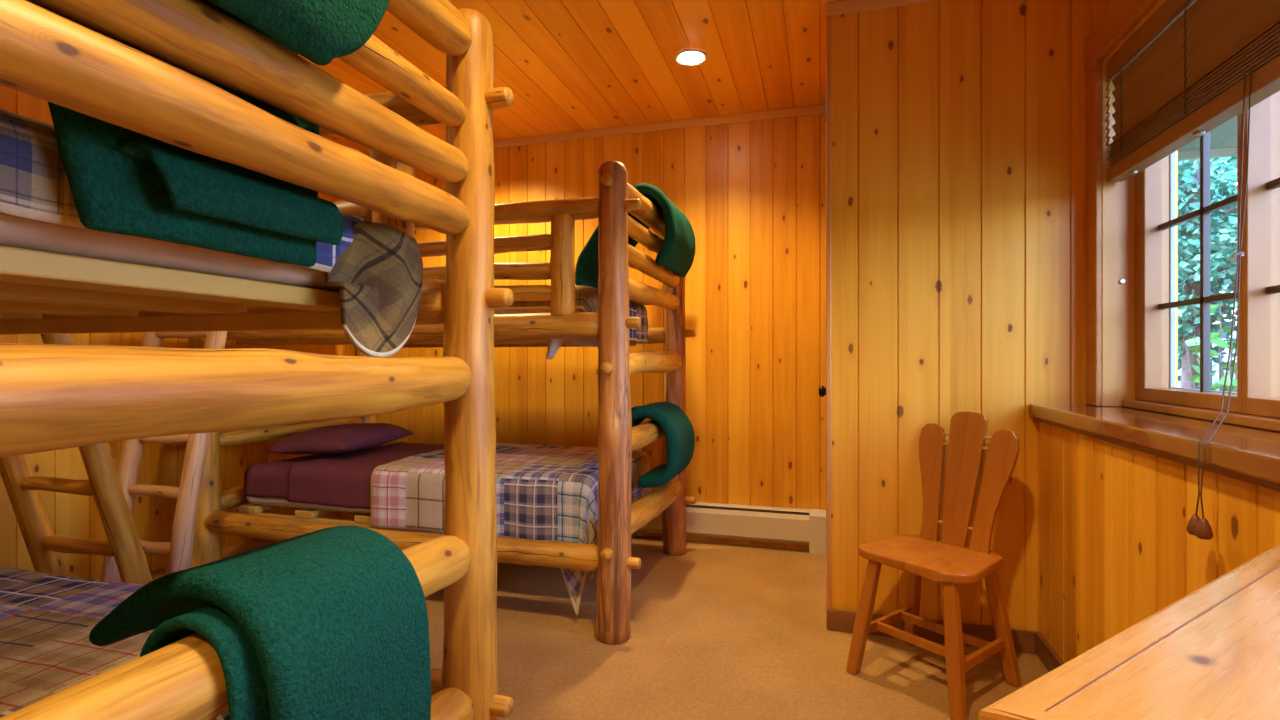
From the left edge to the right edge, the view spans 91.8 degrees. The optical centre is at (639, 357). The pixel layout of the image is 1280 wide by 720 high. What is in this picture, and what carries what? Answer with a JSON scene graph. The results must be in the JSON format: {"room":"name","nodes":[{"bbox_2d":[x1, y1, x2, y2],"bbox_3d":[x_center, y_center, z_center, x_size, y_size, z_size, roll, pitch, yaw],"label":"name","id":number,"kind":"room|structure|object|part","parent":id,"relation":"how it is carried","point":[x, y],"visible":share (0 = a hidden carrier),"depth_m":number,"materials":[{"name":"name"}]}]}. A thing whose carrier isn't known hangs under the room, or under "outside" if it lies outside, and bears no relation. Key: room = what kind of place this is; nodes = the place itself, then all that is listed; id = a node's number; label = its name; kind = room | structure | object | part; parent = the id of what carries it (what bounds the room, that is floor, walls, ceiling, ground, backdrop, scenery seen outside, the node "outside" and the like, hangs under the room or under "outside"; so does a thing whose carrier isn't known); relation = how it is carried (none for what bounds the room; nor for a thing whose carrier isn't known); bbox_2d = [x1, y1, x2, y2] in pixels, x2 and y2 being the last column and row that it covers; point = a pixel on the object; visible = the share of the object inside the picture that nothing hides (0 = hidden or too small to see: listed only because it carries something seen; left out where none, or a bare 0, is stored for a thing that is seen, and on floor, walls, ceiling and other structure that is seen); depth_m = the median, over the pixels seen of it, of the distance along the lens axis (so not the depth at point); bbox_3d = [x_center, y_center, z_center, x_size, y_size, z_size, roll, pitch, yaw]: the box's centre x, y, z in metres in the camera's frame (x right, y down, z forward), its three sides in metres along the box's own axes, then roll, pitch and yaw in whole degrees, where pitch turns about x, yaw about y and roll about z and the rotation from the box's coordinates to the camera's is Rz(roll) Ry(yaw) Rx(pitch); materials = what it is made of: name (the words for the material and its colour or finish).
{"room":"dormitory","nodes":[
{"label":"dormitory","id":0,"kind":"room"},
{"bbox_2d":[0,85,341,579],"bbox_3d":[-2.982,-0.188,2.193,0.050,2.675,5.150,0,0,16],"label":"wall","id":1,"kind":"structure","parent":0,"point":[75,516],"depth_m":3.09,"materials":[{"name":"brown wood"}]},
{"bbox_2d":[298,0,848,152],"bbox_3d":[-0.732,-1.530,1.514,4.750,0.050,5.200,0,0,16],"label":"ceiling","id":2,"kind":"structure","parent":0,"point":[567,65],"depth_m":3.14,"materials":[{"name":"brown wood"}]},
{"bbox_2d":[674,49,707,65],"bbox_3d":[0.255,-1.496,3.102,0.170,0.018,0.170,0,0,16],"label":"recessed light","id":3,"kind":"object","parent":2,"relation":"in","point":[688,57],"visible":1,"depth_m":3.08,"materials":[{"name":"white glass"}]},
{"bbox_2d":[342,113,825,549],"bbox_3d":[-0.552,-0.188,4.195,3.600,2.675,0.050,0,0,16],"label":"wall","id":4,"kind":"structure","parent":0,"point":[752,194],"depth_m":3.86,"materials":[{"name":"brown wood"}]},
{"bbox_2d":[493,104,824,147],"bbox_3d":[-0.567,-1.480,4.164,3.490,0.049,0.018,0,0,16],"label":"crown molding","id":5,"kind":"structure","parent":4,"relation":"attached to","point":[816,109],"depth_m":3.94,"materials":[{"name":"brown wood"}]},
{"bbox_2d":[637,502,825,554],"bbox_3d":[0.289,1.026,3.883,1.680,0.248,0.072,0,0,16],"label":"baseboard heater","id":6,"kind":"object","parent":4,"relation":"attached to","point":[703,519],"visible":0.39,"depth_m":3.74,"materials":[{"name":"beige metal"}]},
{"bbox_2d":[150,511,1048,719],"bbox_3d":[-0.725,1.190,1.538,4.850,0.080,5.350,0,0,16],"label":"floor","id":7,"kind":"structure","parent":0,"point":[719,631],"depth_m":2.43,"materials":[{"name":"carpet"}]},
{"bbox_2d":[0,334,152,584],"bbox_3d":[-2.160,0.470,2.318,0.563,1.380,0.456,0,0,16],"label":"ladder","id":8,"kind":"object","parent":7,"relation":"on","point":[44,548],"visible":0.47,"depth_m":2.31,"materials":[{"name":"brown wood"}]},
{"bbox_2d":[100,331,226,581],"bbox_3d":[-2.267,0.450,2.955,0.509,1.413,0.314,0,0,16],"label":"ladder","id":9,"kind":"object","parent":7,"relation":"on","point":[179,550],"visible":0.49,"depth_m":2.88,"materials":[{"name":"brown wood"}]},
{"bbox_2d":[0,0,513,719],"bbox_3d":[-1.613,0.158,1.259,2.377,1.985,1.319,0,0,16],"label":"bunk bed","id":10,"kind":"object","parent":7,"relation":"on","point":[53,396],"visible":0.6,"depth_m":1.00,"materials":[{"name":"brown wood"}]},
{"bbox_2d":[0,213,339,291],"bbox_3d":[-1.665,-0.221,1.267,1.935,0.149,0.915,0,0,16],"label":"mattress","id":11,"kind":"object","parent":10,"relation":"on","point":[17,232],"visible":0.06,"depth_m":0.96,"materials":[{"name":"beige fabric"}]},
{"bbox_2d":[0,109,422,357],"bbox_3d":[-1.608,-0.164,1.277,2.040,0.328,1.006,0,0,16],"label":"quilt","id":12,"kind":"object","parent":11,"relation":"on","point":[377,268],"visible":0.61,"depth_m":1.27,"materials":[{"name":"multicoloured fabric"}]},
{"bbox_2d":[27,0,389,266],"bbox_3d":[-0.615,-0.543,0.820,0.262,0.749,0.696,0,0,16],"label":"fleece blanket","id":13,"kind":"object","parent":10,"relation":"hanging from","point":[121,180],"visible":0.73,"depth_m":0.91,"materials":[{"name":"green fabric"}]},
{"bbox_3d":[-0.576,-0.329,0.951,0.099,0.100,1.075,0,0,16],"label":"foot rail","id":14,"kind":"part","parent":10,"relation":"part of","materials":[{"name":"brown wood"}]},
{"bbox_3d":[-0.579,0.046,0.952,0.122,0.123,1.075,0,-1,16],"label":"foot rail","id":15,"kind":"part","parent":10,"relation":"part of","materials":[{"name":"brown wood"}]},
{"bbox_3d":[-0.576,0.443,0.951,0.125,0.122,1.075,0,-2,16],"label":"foot rail","id":16,"kind":"part","parent":10,"relation":"part of","materials":[{"name":"brown wood"}]},
{"bbox_3d":[-1.472,-0.145,1.818,2.110,0.120,0.116,0,0,16],"label":"rail","id":17,"kind":"part","parent":10,"relation":"part of","materials":[{"name":"brown wood"}]},
{"bbox_3d":[-0.575,-0.441,0.951,0.102,0.101,1.075,0,0,16],"label":"foot rail","id":18,"kind":"part","parent":10,"relation":"part of","materials":[{"name":"brown wood"}]},
{"bbox_2d":[89,526,430,719],"bbox_3d":[-0.603,0.608,1.015,0.389,0.609,0.357,0,0,16],"label":"fleece blanket","id":19,"kind":"object","parent":10,"relation":"hanging from","point":[331,623],"visible":0.95,"depth_m":0.92,"materials":[{"name":"green fabric"}]},
{"bbox_3d":[-1.274,-0.366,1.763,1.290,0.084,0.087,0,0,16],"label":"guard rail","id":20,"kind":"part","parent":10,"relation":"part of","materials":[{"name":"brown wood"}]},
{"bbox_3d":[-1.474,-0.630,1.811,2.110,0.094,0.100,0,0,16],"label":"guard rail","id":21,"kind":"part","parent":10,"relation":"part of","materials":[{"name":"brown wood"}]},
{"bbox_3d":[-0.628,-0.387,1.569,0.103,0.423,0.113,0,0,16],"label":"guard post","id":22,"kind":"part","parent":10,"relation":"part of","materials":[{"name":"brown wood"}]},
{"bbox_3d":[-0.583,-0.582,0.953,0.092,0.088,1.075,0,-1,16],"label":"foot rail","id":23,"kind":"part","parent":10,"relation":"part of","materials":[{"name":"brown wood"}]},
{"bbox_3d":[-0.581,-0.758,0.952,0.122,0.123,1.075,0,-1,16],"label":"foot rail","id":24,"kind":"part","parent":10,"relation":"part of","materials":[{"name":"brown wood"}]},
{"bbox_3d":[-1.471,0.824,1.819,2.110,0.124,0.117,0,0,16],"label":"rail","id":25,"kind":"part","parent":10,"relation":"part of","materials":[{"name":"brown wood"}]},
{"bbox_3d":[-0.580,0.810,0.952,0.131,0.134,1.075,0,0,16],"label":"foot rail","id":26,"kind":"part","parent":10,"relation":"part of","materials":[{"name":"brown wood"}]},
{"bbox_3d":[-0.412,0.158,1.505,0.132,1.985,0.132,0,0,16],"label":"post","id":27,"kind":"part","parent":10,"relation":"part of","materials":[{"name":"brown wood"}]},
{"bbox_2d":[188,161,695,644],"bbox_3d":[-0.987,0.172,3.402,2.389,1.955,1.328,0,0,16],"label":"bunk bed","id":28,"kind":"object","parent":7,"relation":"on","point":[618,519],"visible":0.45,"depth_m":2.64,"materials":[{"name":"brown wood"}]},
{"bbox_3d":[-2.222,0.175,3.161,0.151,1.950,0.150,0,0,16],"label":"post","id":29,"kind":"part","parent":28,"relation":"part of","materials":[{"name":"brown wood"}]},
{"bbox_3d":[-2.067,0.747,3.724,0.116,0.109,1.070,0,0,16],"label":"head rail","id":30,"kind":"part","parent":28,"relation":"part of","materials":[{"name":"brown wood"}]},
{"bbox_3d":[-2.059,0.427,3.722,0.093,0.086,1.070,0,0,16],"label":"head rail","id":31,"kind":"part","parent":28,"relation":"part of","materials":[{"name":"brown wood"}]},
{"bbox_2d":[246,496,370,513],"bbox_3d":[-1.039,0.680,3.425,1.935,0.190,0.910,0,0,16],"label":"mattress","id":32,"kind":"object","parent":28,"relation":"on","point":[255,500],"visible":0.18,"depth_m":3.17,"materials":[{"name":"fabric"}]},
{"bbox_2d":[244,445,384,498],"bbox_3d":[-1.035,0.652,3.424,1.956,0.181,0.926,0,0,16],"label":"fitted sheet","id":33,"kind":"object","parent":32,"relation":"on","point":[268,479],"visible":0.13,"depth_m":3.22,"materials":[{"name":"fabric"}]},
{"bbox_2d":[266,423,413,453],"bbox_3d":[-1.718,0.463,3.623,0.459,0.146,0.700,0,0,10],"label":"pillow","id":34,"kind":"object","parent":33,"relation":"on","point":[344,438],"visible":1,"depth_m":3.38,"materials":[{"name":"fabric"}]},
{"bbox_2d":[287,442,443,508],"bbox_3d":[-1.372,0.639,3.522,0.600,0.199,0.952,0,0,16],"label":"sheet","id":35,"kind":"object","parent":33,"relation":"on","point":[344,480],"visible":0.68,"depth_m":3.12,"materials":[{"name":"fabric"}]},
{"bbox_2d":[371,443,650,614],"bbox_3d":[-0.616,0.808,3.286,1.156,0.586,1.023,0,0,16],"label":"quilt","id":36,"kind":"object","parent":33,"relation":"on","point":[544,492],"visible":0.64,"depth_m":2.89,"materials":[{"name":"multicoloured fabric"}]},
{"bbox_3d":[-1.899,0.185,4.280,0.146,1.930,0.150,0,0,16],"label":"post","id":37,"kind":"part","parent":28,"relation":"part of","materials":[{"name":"brown wood"}]},
{"bbox_3d":[-1.169,0.840,2.861,2.110,0.131,0.120,0,0,16],"label":"rail","id":38,"kind":"part","parent":28,"relation":"part of","materials":[{"name":"brown wood"}]},
{"bbox_3d":[-1.168,-0.135,2.865,2.110,0.120,0.120,0,0,16],"label":"rail","id":39,"kind":"part","parent":28,"relation":"part of","materials":[{"name":"brown wood"}]},
{"bbox_3d":[-0.973,-0.488,2.799,1.290,0.072,0.071,0,0,16],"label":"guard rail","id":40,"kind":"part","parent":28,"relation":"part of","materials":[{"name":"brown wood"}]},
{"bbox_3d":[-0.974,-0.372,2.798,1.290,0.080,0.082,0,0,16],"label":"guard rail","id":41,"kind":"part","parent":28,"relation":"part of","materials":[{"name":"brown wood"}]},
{"bbox_3d":[-1.167,-0.623,2.865,2.110,0.094,0.098,0,0,16],"label":"guard rail","id":42,"kind":"part","parent":28,"relation":"part of","materials":[{"name":"brown wood"}]},
{"bbox_3d":[-0.972,-0.281,2.803,1.290,0.077,0.076,0,0,16],"label":"guard rail","id":43,"kind":"part","parent":28,"relation":"part of","materials":[{"name":"brown wood"}]},
{"bbox_2d":[494,309,584,314],"bbox_3d":[-1.039,-0.221,3.425,1.935,0.149,0.910,0,0,16],"label":"mattress","id":44,"kind":"object","parent":28,"relation":"on","point":[514,311],"visible":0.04,"depth_m":2.80,"materials":[{"name":"fabric"}]},
{"bbox_2d":[494,286,647,358],"bbox_3d":[-0.978,-0.161,3.390,2.071,0.334,0.984,0,0,16],"label":"quilt","id":45,"kind":"object","parent":44,"relation":"on","point":[586,297],"visible":0.2,"depth_m":2.75,"materials":[{"name":"multicoloured fabric"}]},
{"bbox_3d":[-0.325,-0.387,2.613,0.106,0.423,0.102,0,0,16],"label":"guard post","id":46,"kind":"part","parent":28,"relation":"part of","materials":[{"name":"brown wood"}]},
{"bbox_3d":[-0.109,0.172,2.557,0.154,1.955,0.151,0,0,16],"label":"post","id":47,"kind":"part","parent":28,"relation":"part of","materials":[{"name":"brown wood"}]},
{"bbox_2d":[575,184,695,288],"bbox_3d":[-0.012,-0.603,3.284,0.529,0.492,0.540,0,0,16],"label":"fleece blanket","id":48,"kind":"object","parent":28,"relation":"hanging from","point":[677,252],"visible":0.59,"depth_m":3.09,"materials":[{"name":"green fabric"}]},
{"bbox_3d":[-0.844,-0.353,3.980,2.110,0.086,0.085,0,0,16],"label":"guard rail","id":49,"kind":"part","parent":28,"relation":"part of","materials":[{"name":"brown wood"}]},
{"bbox_3d":[0.050,-0.590,3.109,0.086,0.087,1.070,0,0,16],"label":"foot rail","id":50,"kind":"part","parent":28,"relation":"part of","materials":[{"name":"brown wood"}]},
{"bbox_3d":[0.047,-0.715,3.110,0.119,0.127,1.070,0,0,16],"label":"foot rail","id":51,"kind":"part","parent":28,"relation":"part of","materials":[{"name":"brown wood"}]},
{"bbox_3d":[0.049,0.362,3.110,0.112,0.127,1.070,0,1,16],"label":"foot rail","id":52,"kind":"part","parent":28,"relation":"part of","materials":[{"name":"brown wood"}]},
{"bbox_3d":[-0.845,-0.133,3.977,2.110,0.114,0.109,0,0,16],"label":"rail","id":53,"kind":"part","parent":28,"relation":"part of","materials":[{"name":"brown wood"}]},
{"bbox_3d":[0.045,-0.458,3.111,0.093,0.094,1.070,0,-1,16],"label":"foot rail","id":54,"kind":"part","parent":28,"relation":"part of","materials":[{"name":"brown wood"}]},
{"bbox_3d":[0.043,-0.318,3.111,0.096,0.092,1.070,0,0,16],"label":"foot rail","id":55,"kind":"part","parent":28,"relation":"part of","materials":[{"name":"brown wood"}]},
{"bbox_3d":[0.046,0.023,3.110,0.123,0.127,1.070,0,1,16],"label":"foot rail","id":56,"kind":"part","parent":28,"relation":"part of","materials":[{"name":"brown wood"}]},
{"bbox_3d":[0.053,0.735,3.108,0.132,0.126,1.070,0,-2,16],"label":"foot rail","id":57,"kind":"part","parent":28,"relation":"part of","materials":[{"name":"brown wood"}]},
{"bbox_2d":[631,402,694,487],"bbox_3d":[0.055,0.442,3.243,0.400,0.411,0.420,0,0,16],"label":"fleece blanket","id":58,"kind":"object","parent":28,"relation":"hanging from","point":[678,430],"visible":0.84,"depth_m":3.05,"materials":[{"name":"green fabric"}]},
{"bbox_3d":[0.201,0.182,3.670,0.151,1.935,0.146,0,0,16],"label":"post","id":59,"kind":"part","parent":28,"relation":"part of","materials":[{"name":"brown wood"}]},
{"bbox_2d":[846,412,1020,719],"bbox_3d":[1.078,0.678,2.253,0.505,0.943,0.430,0,0,-36],"label":"dining chair","id":60,"kind":"object","parent":7,"relation":"on","point":[948,560],"visible":1,"depth_m":2.25,"materials":[{"name":"brown wood"}]},
{"bbox_3d":[0.818,0.938,2.261,0.127,0.425,0.054,0,0,9],"label":"leg","id":61,"kind":"part","parent":60,"relation":"part of","materials":[{"name":"brown wood"}]},
{"bbox_3d":[1.082,0.938,2.455,0.054,0.425,0.127,0,0,9],"label":"leg","id":62,"kind":"part","parent":60,"relation":"part of","materials":[{"name":"brown wood"}]},
{"bbox_3d":[1.052,0.715,2.241,0.375,0.034,0.418,0,0,-36],"label":"seat","id":63,"kind":"part","parent":60,"relation":"part of","materials":[{"name":"brown wood"}]},
{"bbox_3d":[1.012,0.938,1.997,0.054,0.425,0.127,0,0,9],"label":"leg","id":64,"kind":"part","parent":60,"relation":"part of","materials":[{"name":"brown wood"}]},
{"bbox_3d":[1.276,0.938,2.191,0.127,0.425,0.054,0,0,9],"label":"leg","id":65,"kind":"part","parent":60,"relation":"part of","materials":[{"name":"brown wood"}]},
{"bbox_2d":[978,544,1279,719],"bbox_3d":[0.690,0.725,0.748,0.647,0.850,0.801,0,0,16],"label":"table","id":66,"kind":"object","parent":7,"relation":"on","point":[1213,653],"visible":1,"depth_m":0.60,"materials":[{"name":"brown wood"}]},
{"bbox_2d":[831,0,1091,631],"bbox_3d":[1.306,-0.188,2.526,1.020,2.675,0.050,0,0,16],"label":"wall","id":67,"kind":"structure","parent":0,"point":[958,127],"depth_m":2.51,"materials":[{"name":"brown wood"}]},
{"bbox_2d":[826,16,830,627],"bbox_3d":[0.810,-0.152,2.661,0.019,2.604,0.057,0,0,16],"label":"trim","id":68,"kind":"structure","parent":67,"relation":"attached to","point":[828,18],"depth_m":2.63,"materials":[{"name":"brown wood"}]},
{"bbox_2d":[825,0,937,16],"bbox_3d":[1.259,-1.480,2.504,0.978,0.049,0.018,0,0,16],"label":"crown molding","id":69,"kind":"structure","parent":67,"relation":"attached to","point":[851,6],"depth_m":2.59,"materials":[{"name":"brown wood"}]},
{"bbox_2d":[827,609,1035,653],"bbox_3d":[1.165,1.107,2.520,0.776,0.085,0.014,0,0,16],"label":"baseboard","id":70,"kind":"structure","parent":67,"relation":"attached to","point":[1024,641],"depth_m":2.50,"materials":[{"name":"brown wood"}]},
{"bbox_2d":[1092,0,1177,386],"bbox_3d":[1.280,-0.163,0.391,0.240,2.725,4.165,0,0,16],"label":"wall","id":71,"kind":"structure","parent":0,"point":[1100,8],"depth_m":2.24,"materials":[{"name":"brown wood"}]},
{"bbox_2d":[1029,404,1279,483],"bbox_3d":[1.181,0.203,0.419,0.465,0.047,4.063,0,0,16],"label":"trim ledge","id":72,"kind":"object","parent":71,"relation":"attached to","point":[1250,451],"visible":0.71,"depth_m":1.53,"materials":[{"name":"brown wood"}]},
{"bbox_2d":[1085,0,1279,431],"bbox_3d":[1.468,-0.521,1.169,0.216,1.398,2.463,0,0,16],"label":"window","id":73,"kind":"structure","parent":71,"relation":"in","point":[1131,303],"depth_m":2.17,"materials":[{"name":"brown wood"}]},
{"bbox_3d":[1.376,-0.521,1.195,0.024,1.398,2.463,0,0,16],"label":"casing","id":74,"kind":"part","parent":73,"relation":"part of","materials":[{"name":"brown wood"}]},
{"bbox_3d":[1.754,-0.467,1.961,0.075,1.236,0.598,0,0,16],"label":"sash","id":75,"kind":"part","parent":73,"relation":"part of","materials":[{"name":"brown wood"}]},
{"bbox_2d":[1105,0,1279,539],"bbox_3d":[1.309,-0.350,1.232,0.303,1.461,2.215,0,0,16],"label":"window blind","id":76,"kind":"object","parent":73,"relation":"attached to","point":[1193,66],"visible":1,"depth_m":1.76,"materials":[{"name":"brown wood"}]},
{"bbox_3d":[1.692,-0.852,2.243,0.010,0.320,0.021,0,0,16],"label":"ladder cord","id":77,"kind":"part","parent":76,"relation":"part of","materials":[{"name":"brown fabric"}]},
{"bbox_3d":[1.663,-0.852,2.141,0.007,0.317,0.009,0,0,16],"label":"ladder cord","id":78,"kind":"part","parent":76,"relation":"part of","materials":[{"name":"brown fabric"}]},
{"bbox_3d":[1.390,-1.000,1.202,0.010,0.010,2.165,0,0,16],"label":"tilt rod","id":79,"kind":"part","parent":76,"relation":"part of","materials":[{"name":"silver metal"}]},
{"bbox_3d":[1.554,-0.852,1.767,0.007,0.317,0.009,0,0,16],"label":"ladder cord","id":80,"kind":"part","parent":76,"relation":"part of","materials":[{"name":"brown fabric"}]},
{"bbox_3d":[1.423,-0.665,1.198,0.056,0.050,2.203,0,0,16],"label":"rail","id":81,"kind":"part","parent":76,"relation":"part of","materials":[{"name":"brown wood"}]},
{"bbox_3d":[1.341,-0.175,1.426,0.362,1.040,0.020,0,0,-35],"label":"pull cord","id":82,"kind":"part","parent":76,"relation":"part of","materials":[{"name":"white fabric"}]},
{"bbox_3d":[1.340,-0.175,1.412,0.370,1.040,0.027,0,0,-36],"label":"pull cord","id":83,"kind":"part","parent":76,"relation":"part of","materials":[{"name":"white fabric"}]},
{"bbox_3d":[1.594,-0.467,1.411,0.075,1.236,0.547,0,0,16],"label":"sash","id":84,"kind":"part","parent":73,"relation":"part of","materials":[{"name":"brown wood"}]},
{"bbox_2d":[1178,116,1236,160],"bbox_3d":[2.873,-1.165,2.722,1.500,0.170,1.330,0,0,16],"label":"porch roof","id":85,"kind":"structure","parent":71,"relation":"attached to","point":[1223,139],"depth_m":3.27,"materials":[{"name":"paint"}]},
{"bbox_2d":[1038,422,1279,663],"bbox_3d":[1.020,0.689,0.467,0.060,0.922,4.065,0,0,16],"label":"wall","id":86,"kind":"structure","parent":0,"point":[1116,549],"depth_m":1.75,"materials":[{"name":"brown wood"}]},
{"bbox_2d":[1035,631,1063,671],"bbox_3d":[0.982,1.107,0.471,0.015,0.085,4.052,0,0,16],"label":"baseboard","id":87,"kind":"structure","parent":86,"relation":"attached to","point":[1045,653],"depth_m":2.29,"materials":[{"name":"brown wood"}]},
{"bbox_2d":[1034,417,1279,491],"bbox_3d":[0.983,0.236,0.476,0.016,0.018,4.063,0,0,16],"label":"trim","id":88,"kind":"structure","parent":86,"relation":"attached to","point":[1231,474],"depth_m":1.45,"materials":[{"name":"brown wood"}]},
{"bbox_3d":[0.996,-0.188,3.181,0.060,2.675,1.033,0,0,16],"label":"wall","id":89,"kind":"structure","parent":0,"visible":0},
{"bbox_2d":[819,99,825,396],"bbox_3d":[0.941,-0.004,3.099,0.091,2.283,0.877,0,0,16],"label":"door","id":90,"kind":"structure","parent":89,"relation":"in","point":[822,390],"depth_m":2.77,"materials":[{"name":"brown wood"}]},
{"bbox_3d":[0.831,0.150,2.789,0.052,0.100,0.052,0,0,16],"label":"knob","id":91,"kind":"part","parent":90,"relation":"part of","materials":[{"name":"black metal"}]},
{"label":"outside","id":92,"kind":"structure","parent":0,"visible":0},
{"bbox_2d":[1178,324,1236,387],"bbox_3d":[13.505,-0.525,4.410,21.000,3.491,28.000,0,0,16],"label":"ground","id":93,"kind":"structure","parent":92,"point":[1225,359],"depth_m":10.50,"materials":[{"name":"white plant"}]},
{"bbox_2d":[1178,365,1234,390],"bbox_3d":[4.787,0.564,5.024,2.600,1.213,6.818,0,0,36],"label":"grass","id":94,"kind":"structure","parent":93,"relation":"on","point":[1215,365],"depth_m":7.07,"materials":[{"name":"green plant"}]},
{"bbox_2d":[1178,156,1236,388],"bbox_3d":[4.527,-0.847,5.361,2.529,3.567,2.589,0,0,28],"label":"tree","id":95,"kind":"object","parent":93,"relation":"on","point":[1189,243],"visible":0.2,"depth_m":5.05,"materials":[{"name":"green plant"}]},
{"bbox_2d":[1178,158,1236,385],"bbox_3d":[7.104,-2.154,8.112,3.689,5.428,3.530,0,0,16],"label":"tree","id":96,"kind":"object","parent":93,"relation":"on","point":[1218,196],"visible":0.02,"depth_m":7.35,"materials":[{"name":"green plant"}]},
{"bbox_2d":[1184,305,1236,391],"bbox_3d":[3.281,0.387,3.414,0.377,1.392,0.381,0,0,16],"label":"shrub","id":97,"kind":"object","parent":93,"relation":"on","point":[1195,342],"visible":0.2,"depth_m":3.51,"materials":[{"name":"green plant"}]},
{"bbox_2d":[1213,156,1236,214],"bbox_3d":[9.893,-3.470,10.861,4.791,7.231,5.272,0,0,-27],"label":"tree","id":98,"kind":"object","parent":93,"relation":"on","point":[1227,161],"visible":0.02,"depth_m":10.75,"materials":[{"name":"green plant"}]},
{"bbox_2d":[1214,157,1236,180],"bbox_3d":[14.269,-5.071,16.009,6.184,9.196,5.100,0,0,16],"label":"tree","id":99,"kind":"object","parent":93,"relation":"on","point":[1234,158],"visible":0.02,"depth_m":16.23,"materials":[{"name":"green plant"}]},
{"bbox_3d":[-1.665,0.695,1.267,1.935,0.160,0.915,0,0,16],"label":"mattress","id":100,"kind":"object","parent":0,"visible":0},
{"bbox_2d":[0,567,228,719],"bbox_3d":[-1.630,0.712,1.257,2.009,0.258,0.953,0,0,16],"label":"quilt","id":101,"kind":"object","parent":100,"relation":"on","point":[47,621],"visible":0.32,"depth_m":1.32,"materials":[{"name":"multicoloured fabric"}]}
]}

